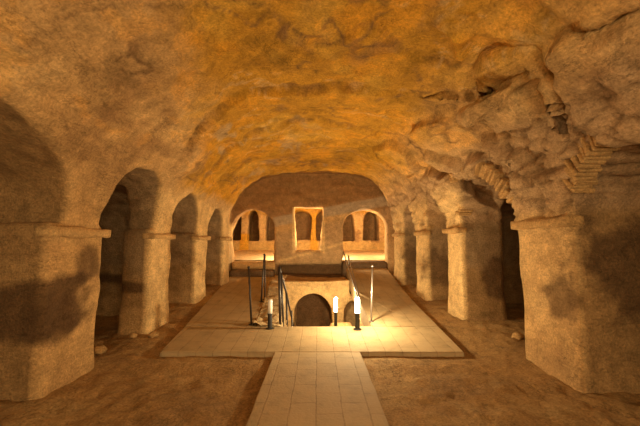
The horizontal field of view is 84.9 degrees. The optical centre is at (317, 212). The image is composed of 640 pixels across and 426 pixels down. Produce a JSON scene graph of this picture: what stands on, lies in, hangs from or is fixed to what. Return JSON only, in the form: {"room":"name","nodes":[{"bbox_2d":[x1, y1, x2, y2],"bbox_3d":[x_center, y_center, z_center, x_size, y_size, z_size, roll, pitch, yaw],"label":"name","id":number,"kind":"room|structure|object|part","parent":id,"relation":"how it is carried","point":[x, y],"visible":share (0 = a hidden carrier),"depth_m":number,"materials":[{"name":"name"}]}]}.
{"room":"underground crypt","nodes":[
{"label":"underground crypt","id":0,"kind":"room"},
{"bbox_2d":[0,68,235,315],"bbox_3d":[-2.530,0.757,4.510,5.035,3.480,14.953,0,-5,0],"label":"wall","id":1,"kind":"structure","parent":0,"point":[61,165],"depth_m":4.24,"materials":[{"name":"beige stone"}]},
{"bbox_2d":[233,216,384,261],"bbox_3d":[-0.006,1.251,15.426,8.873,2.494,5.577,0,-5,0],"label":"wall","id":2,"kind":"structure","parent":0,"point":[359,232],"depth_m":17.03,"materials":[{"name":"beige stone"}]},
{"bbox_2d":[240,208,377,217],"bbox_3d":[-0.075,-0.343,15.555,8.374,0.778,5.523,0,-5,0],"label":"ceiling","id":3,"kind":"structure","parent":0,"point":[299,212],"depth_m":17.24,"materials":[{"name":"stone"}]},
{"bbox_2d":[234,250,384,259],"bbox_3d":[0.000,1.746,14.885,9.200,0.311,4.720,0,-5,0],"label":"floor","id":4,"kind":"structure","parent":0,"point":[238,254],"depth_m":14.63,"materials":[{"name":"stone"}]},
{"bbox_2d":[229,173,394,275],"bbox_3d":[-0.001,0.600,12.418,6.613,4.000,0.787,0,-5,0],"label":"wall","id":5,"kind":"structure","parent":0,"point":[278,196],"depth_m":12.28,"materials":[{"name":"beige stone"}]},
{"bbox_2d":[264,271,362,326],"bbox_3d":[-0.005,3.011,9.101,3.170,2.516,5.851,0,-5,0],"label":"wall","id":6,"kind":"structure","parent":0,"point":[311,297],"depth_m":11.19,"materials":[{"name":"beige stone"}]},
{"bbox_2d":[278,266,293,325],"bbox_3d":[-0.660,2.219,7.564,0.136,2.270,2.381,0,-5,1],"label":"stair handrail","id":7,"kind":"object","parent":6,"relation":"attached to","point":[281,283],"visible":0.73,"depth_m":6.51,"materials":[{"name":"grey metal"}]},
{"bbox_3d":[-0.695,1.537,6.452,0.078,1.081,0.048,0,-5,0],"label":"post","id":8,"kind":"part","parent":7,"relation":"part of","materials":[{"name":"grey metal"}]},
{"bbox_3d":[-0.652,1.688,6.520,0.104,1.152,0.036,4,-6,-36],"label":"post","id":9,"kind":"part","parent":7,"relation":"part of","materials":[{"name":"grey metal"}]},
{"bbox_3d":[-0.705,1.404,7.186,0.044,0.710,1.459,0,-5,0],"label":"rail","id":10,"kind":"part","parent":7,"relation":"part of","materials":[{"name":"grey metal"}]},
{"bbox_3d":[-0.680,2.487,7.816,0.088,1.381,0.048,0,-5,0],"label":"post","id":11,"kind":"part","parent":7,"relation":"part of","materials":[{"name":"grey metal"}]},
{"bbox_3d":[-0.650,2.301,8.284,0.044,0.961,0.937,-1,-5,6],"label":"rail","id":12,"kind":"part","parent":7,"relation":"part of","materials":[{"name":"grey metal"}]},
{"bbox_2d":[330,322,351,325],"bbox_3d":[0.618,3.529,8.831,0.634,1.349,1.035,0,-5,0],"label":"stone ledge","id":13,"kind":"object","parent":6,"relation":"on","point":[338,323],"visible":0.07,"depth_m":9.13,"materials":[{"name":"beige stone"}]},
{"bbox_2d":[334,297,336,325],"bbox_3d":[0.460,2.498,8.819,0.150,0.729,0.150,0,-5,0],"label":"bollard lamp","id":14,"kind":"object","parent":13,"relation":"on","point":[335,298],"visible":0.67,"depth_m":8.79,"materials":[{"name":"white glass"}]},
{"bbox_3d":[0.460,2.310,8.835,0.084,0.352,0.084,0,-5,0],"label":"lamp shade","id":15,"kind":"part","parent":14,"relation":"part of","materials":[{"name":"white glass"}]},
{"bbox_3d":[0.460,2.667,8.804,0.092,0.365,0.092,0,-5,0],"label":"post","id":16,"kind":"part","parent":14,"relation":"part of","materials":[{"name":"black metal"}]},
{"bbox_2d":[0,0,639,200],"bbox_3d":[-0.029,-1.470,4.706,5.748,1.176,15.124,0,-5,0],"label":"ceiling","id":17,"kind":"structure","parent":0,"point":[240,93],"depth_m":3.88,"materials":[{"name":"beige stone"}]},
{"bbox_2d":[0,276,639,425],"bbox_3d":[0.000,1.788,4.403,10.000,0.717,15.480,0,-5,0],"label":"floor","id":18,"kind":"structure","parent":0,"point":[494,383],"depth_m":4.07,"materials":[{"name":"brown soil"}]},
{"bbox_2d":[0,226,110,401],"bbox_3d":[-3.100,1.298,4.255,0.966,2.275,1.264,0,-5,0],"label":"stone pier","id":19,"kind":"object","parent":18,"relation":"on","point":[50,280],"visible":0.82,"depth_m":3.86,"materials":[{"name":"beige stone"}]},
{"bbox_2d":[94,345,106,354],"bbox_3d":[-3.253,2.050,5.208,0.242,0.140,0.182,-4,-6,36],"label":"stone","id":20,"kind":"object","parent":18,"relation":"on","point":[98,350],"visible":0.76,"depth_m":5.15,"materials":[{"name":"beige stone"}]},
{"bbox_2d":[129,333,136,337],"bbox_3d":[-3.061,2.033,5.796,0.120,0.093,0.126,-2,-5,23],"label":"stone","id":21,"kind":"object","parent":18,"relation":"on","point":[133,335],"visible":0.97,"depth_m":5.75,"materials":[{"name":"beige stone"}]},
{"bbox_2d":[117,233,175,334],"bbox_3d":[-3.058,1.500,6.449,0.966,2.249,1.050,0,-5,0],"label":"stone pier","id":22,"kind":"object","parent":18,"relation":"on","point":[144,305],"visible":0.76,"depth_m":6.09,"materials":[{"name":"beige stone"}]},
{"bbox_2d":[148,331,158,337],"bbox_3d":[-2.758,2.046,5.888,0.172,0.106,0.128,5,-7,-43],"label":"stone","id":23,"kind":"object","parent":18,"relation":"on","point":[152,334],"visible":1,"depth_m":5.85,"materials":[{"name":"beige stone"}]},
{"bbox_2d":[168,236,210,303],"bbox_3d":[-3.016,1.589,8.613,0.966,2.074,1.008,0,-5,0],"label":"stone pier","id":24,"kind":"object","parent":18,"relation":"on","point":[187,269],"visible":0.77,"depth_m":8.28,"materials":[{"name":"beige stone"}]},
{"bbox_2d":[205,237,231,285],"bbox_3d":[-2.890,1.684,10.607,0.966,1.912,0.882,0,-5,0],"label":"stone pier","id":25,"kind":"object","parent":18,"relation":"on","point":[217,255],"visible":0.61,"depth_m":10.33,"materials":[{"name":"beige stone"}]},
{"bbox_2d":[186,275,275,326],"bbox_3d":[-2.064,2.273,9.157,1.539,0.777,5.640,0,-5,-2],"label":"paved walkway","id":26,"kind":"object","parent":18,"relation":"on","point":[229,306],"visible":0.48,"depth_m":7.87,"materials":[{"name":"beige stone"}]},
{"bbox_2d":[247,266,253,324],"bbox_3d":[-1.240,1.529,6.513,0.151,1.077,0.110,0,-5,0],"label":"post","id":27,"kind":"object","parent":26,"relation":"on","point":[248,267],"visible":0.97,"depth_m":6.50,"materials":[{"name":"grey metal"}]},
{"bbox_3d":[-1.255,1.542,6.512,0.106,1.052,0.036,0,-5,0],"label":"rod","id":28,"kind":"part","parent":27,"relation":"part of","materials":[{"name":"grey metal"}]},
{"bbox_2d":[229,269,274,276],"bbox_3d":[-2.206,2.164,12.084,1.515,0.475,0.969,0,-5,0],"label":"stone step","id":29,"kind":"structure","parent":26,"relation":"on","point":[235,272],"depth_m":11.63,"materials":[{"name":"brown stone"}]},
{"bbox_2d":[232,261,274,269],"bbox_3d":[-2.206,1.840,12.312,1.507,0.300,0.672,0,-5,0],"label":"stone step","id":30,"kind":"structure","parent":29,"relation":"on","point":[236,264],"depth_m":12.00,"materials":[{"name":"beige stone"}]},
{"bbox_2d":[259,254,264,301],"bbox_3d":[-1.304,1.523,8.250,0.141,1.127,0.110,0,-5,0],"label":"post","id":31,"kind":"object","parent":26,"relation":"on","point":[263,254],"visible":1,"depth_m":8.24,"materials":[{"name":"grey metal"}]},
{"bbox_2d":[263,255,265,299],"bbox_3d":[-1.270,1.548,8.463,0.110,1.078,0.181,0,-5,0],"label":"post","id":32,"kind":"object","parent":26,"relation":"on","point":[265,255],"visible":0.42,"depth_m":8.44,"materials":[{"name":"grey metal"}]},
{"bbox_3d":[-1.270,1.558,8.448,0.036,1.053,0.136,0,-5,0],"label":"rod","id":33,"kind":"part","parent":32,"relation":"part of","materials":[{"name":"grey metal"}]},
{"bbox_2d":[252,275,286,326],"bbox_3d":[-1.031,2.199,9.090,0.731,0.799,5.527,0,-5,-3],"label":"bank","id":34,"kind":"object","parent":18,"relation":"on","point":[272,292],"visible":0.57,"depth_m":7.74,"materials":[{"name":"beige stone"}]},
{"bbox_2d":[160,326,463,356],"bbox_3d":[-0.109,2.226,5.755,4.627,0.428,1.220,0,-5,0],"label":"platform","id":35,"kind":"object","parent":18,"relation":"on","point":[237,341],"visible":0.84,"depth_m":5.64,"materials":[{"name":"beige stone"}]},
{"bbox_2d":[266,299,273,329],"bbox_3d":[-0.850,1.806,6.269,0.150,0.512,0.150,0,-5,0],"label":"bollard lamp","id":36,"kind":"object","parent":35,"relation":"on","point":[270,301],"visible":1,"depth_m":6.23,"materials":[{"name":"black metal"}]},
{"bbox_3d":[-0.850,1.923,6.259,0.092,0.253,0.092,0,-5,0],"label":"post","id":37,"kind":"part","parent":36,"relation":"part of","materials":[{"name":"black metal"}]},
{"bbox_3d":[-0.850,1.674,6.280,0.084,0.247,0.084,0,-5,0],"label":"lamp shade","id":38,"kind":"part","parent":36,"relation":"part of","materials":[{"name":"white glass"}]},
{"bbox_2d":[353,297,361,329],"bbox_3d":[0.710,1.785,6.230,0.150,0.552,0.150,0,-5,0],"label":"bollard lamp","id":39,"kind":"object","parent":35,"relation":"on","point":[357,300],"visible":1,"depth_m":6.20,"materials":[{"name":"white glass"}]},
{"bbox_3d":[0.710,1.643,6.242,0.084,0.266,0.084,0,-5,0],"label":"lamp shade","id":40,"kind":"part","parent":39,"relation":"part of","materials":[{"name":"white glass"}]},
{"bbox_3d":[0.710,1.911,6.220,0.092,0.274,0.092,0,-5,0],"label":"post","id":41,"kind":"part","parent":39,"relation":"part of","materials":[{"name":"black metal"}]},
{"bbox_2d":[246,352,388,425],"bbox_3d":[0.000,1.827,1.058,1.282,0.260,8.230,0,-5,0],"label":"paved path","id":42,"kind":"object","parent":18,"relation":"on","point":[297,388],"visible":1,"depth_m":3.76,"materials":[{"name":"beige stone"}]},
{"bbox_2d":[346,268,436,326],"bbox_3d":[1.685,2.161,9.215,1.399,1.009,5.678,0,-5,0],"label":"paved walkway","id":43,"kind":"object","parent":18,"relation":"on","point":[392,306],"visible":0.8,"depth_m":8.14,"materials":[{"name":"beige stone"}]},
{"bbox_2d":[343,251,359,297],"bbox_3d":[0.960,1.690,10.118,0.202,1.080,3.462,0,-5,0],"label":"handrail","id":44,"kind":"object","parent":43,"relation":"on","point":[349,261],"visible":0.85,"depth_m":9.72,"materials":[{"name":"silver metal"}]},
{"bbox_3d":[1.012,1.703,10.091,0.042,0.871,3.410,0,-5,1],"label":"rail","id":45,"kind":"part","parent":44,"relation":"part of","materials":[{"name":"silver metal"}]},
{"bbox_2d":[342,261,387,275],"bbox_3d":[1.644,1.982,12.348,1.569,0.584,0.672,0,-5,0],"label":"stone step","id":46,"kind":"structure","parent":43,"relation":"on","point":[355,264],"depth_m":12.05,"materials":[{"name":"beige stone"}]},
{"bbox_2d":[368,264,373,321],"bbox_3d":[1.020,1.528,6.694,0.109,1.077,0.109,-5,-7,45],"label":"post","id":47,"kind":"object","parent":43,"relation":"on","point":[372,265],"visible":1,"depth_m":6.68,"materials":[{"name":"silver metal"}]},
{"bbox_3d":[1.040,1.540,6.693,0.076,1.051,0.036,0,-5,0],"label":"rod","id":48,"kind":"part","parent":47,"relation":"part of","materials":[{"name":"silver metal"}]},
{"bbox_2d":[392,233,416,285],"bbox_3d":[2.654,1.625,10.896,0.966,2.012,1.111,0,-5,0],"label":"stone pier","id":49,"kind":"object","parent":18,"relation":"on","point":[405,273],"visible":0.68,"depth_m":10.56,"materials":[{"name":"beige stone"}]},
{"bbox_2d":[414,230,448,300],"bbox_3d":[2.822,1.522,8.956,0.966,2.134,1.008,0,-5,0],"label":"stone pier","id":50,"kind":"object","parent":18,"relation":"on","point":[432,263],"visible":0.66,"depth_m":8.65,"materials":[{"name":"beige stone"}]},
{"bbox_2d":[442,227,495,320],"bbox_3d":[2.948,1.465,7.148,0.966,2.342,1.008,0,-5,0],"label":"stone pier","id":51,"kind":"object","parent":18,"relation":"on","point":[470,250],"visible":0.7,"depth_m":6.85,"materials":[{"name":"beige stone"}]},
{"bbox_2d":[511,332,524,339],"bbox_3d":[3.312,2.016,5.755,0.206,0.112,0.167,3,-6,-32],"label":"stone","id":52,"kind":"object","parent":18,"relation":"on","point":[516,335],"visible":0.97,"depth_m":5.70,"materials":[{"name":"beige stone"}]},
{"bbox_2d":[510,215,636,393],"bbox_3d":[3.074,1.232,4.491,0.966,2.349,1.302,0,-5,0],"label":"stone pier","id":53,"kind":"object","parent":18,"relation":"on","point":[574,268],"visible":0.77,"depth_m":4.06,"materials":[{"name":"beige stone"}]},
{"bbox_2d":[387,43,639,393],"bbox_3d":[2.563,0.716,4.515,5.152,3.546,14.954,0,-5,0],"label":"wall","id":54,"kind":"structure","parent":0,"point":[605,106],"depth_m":4.08,"materials":[{"name":"beige stone"}]},
{"bbox_2d":[448,162,513,215],"bbox_3d":[2.713,-0.497,6.053,0.722,0.956,2.189,0,-5,0],"label":"arch","id":55,"kind":"object","parent":54,"relation":"attached to","point":[488,172],"visible":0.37,"depth_m":5.30,"materials":[{"name":"stone"}]},
{"bbox_2d":[561,135,620,192],"bbox_3d":[2.839,-0.667,3.018,0.494,0.719,2.362,0,-5,4],"label":"arch","id":56,"kind":"object","parent":54,"relation":"attached to","point":[588,162],"visible":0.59,"depth_m":3.71,"materials":[{"name":"stone"}]}
]}

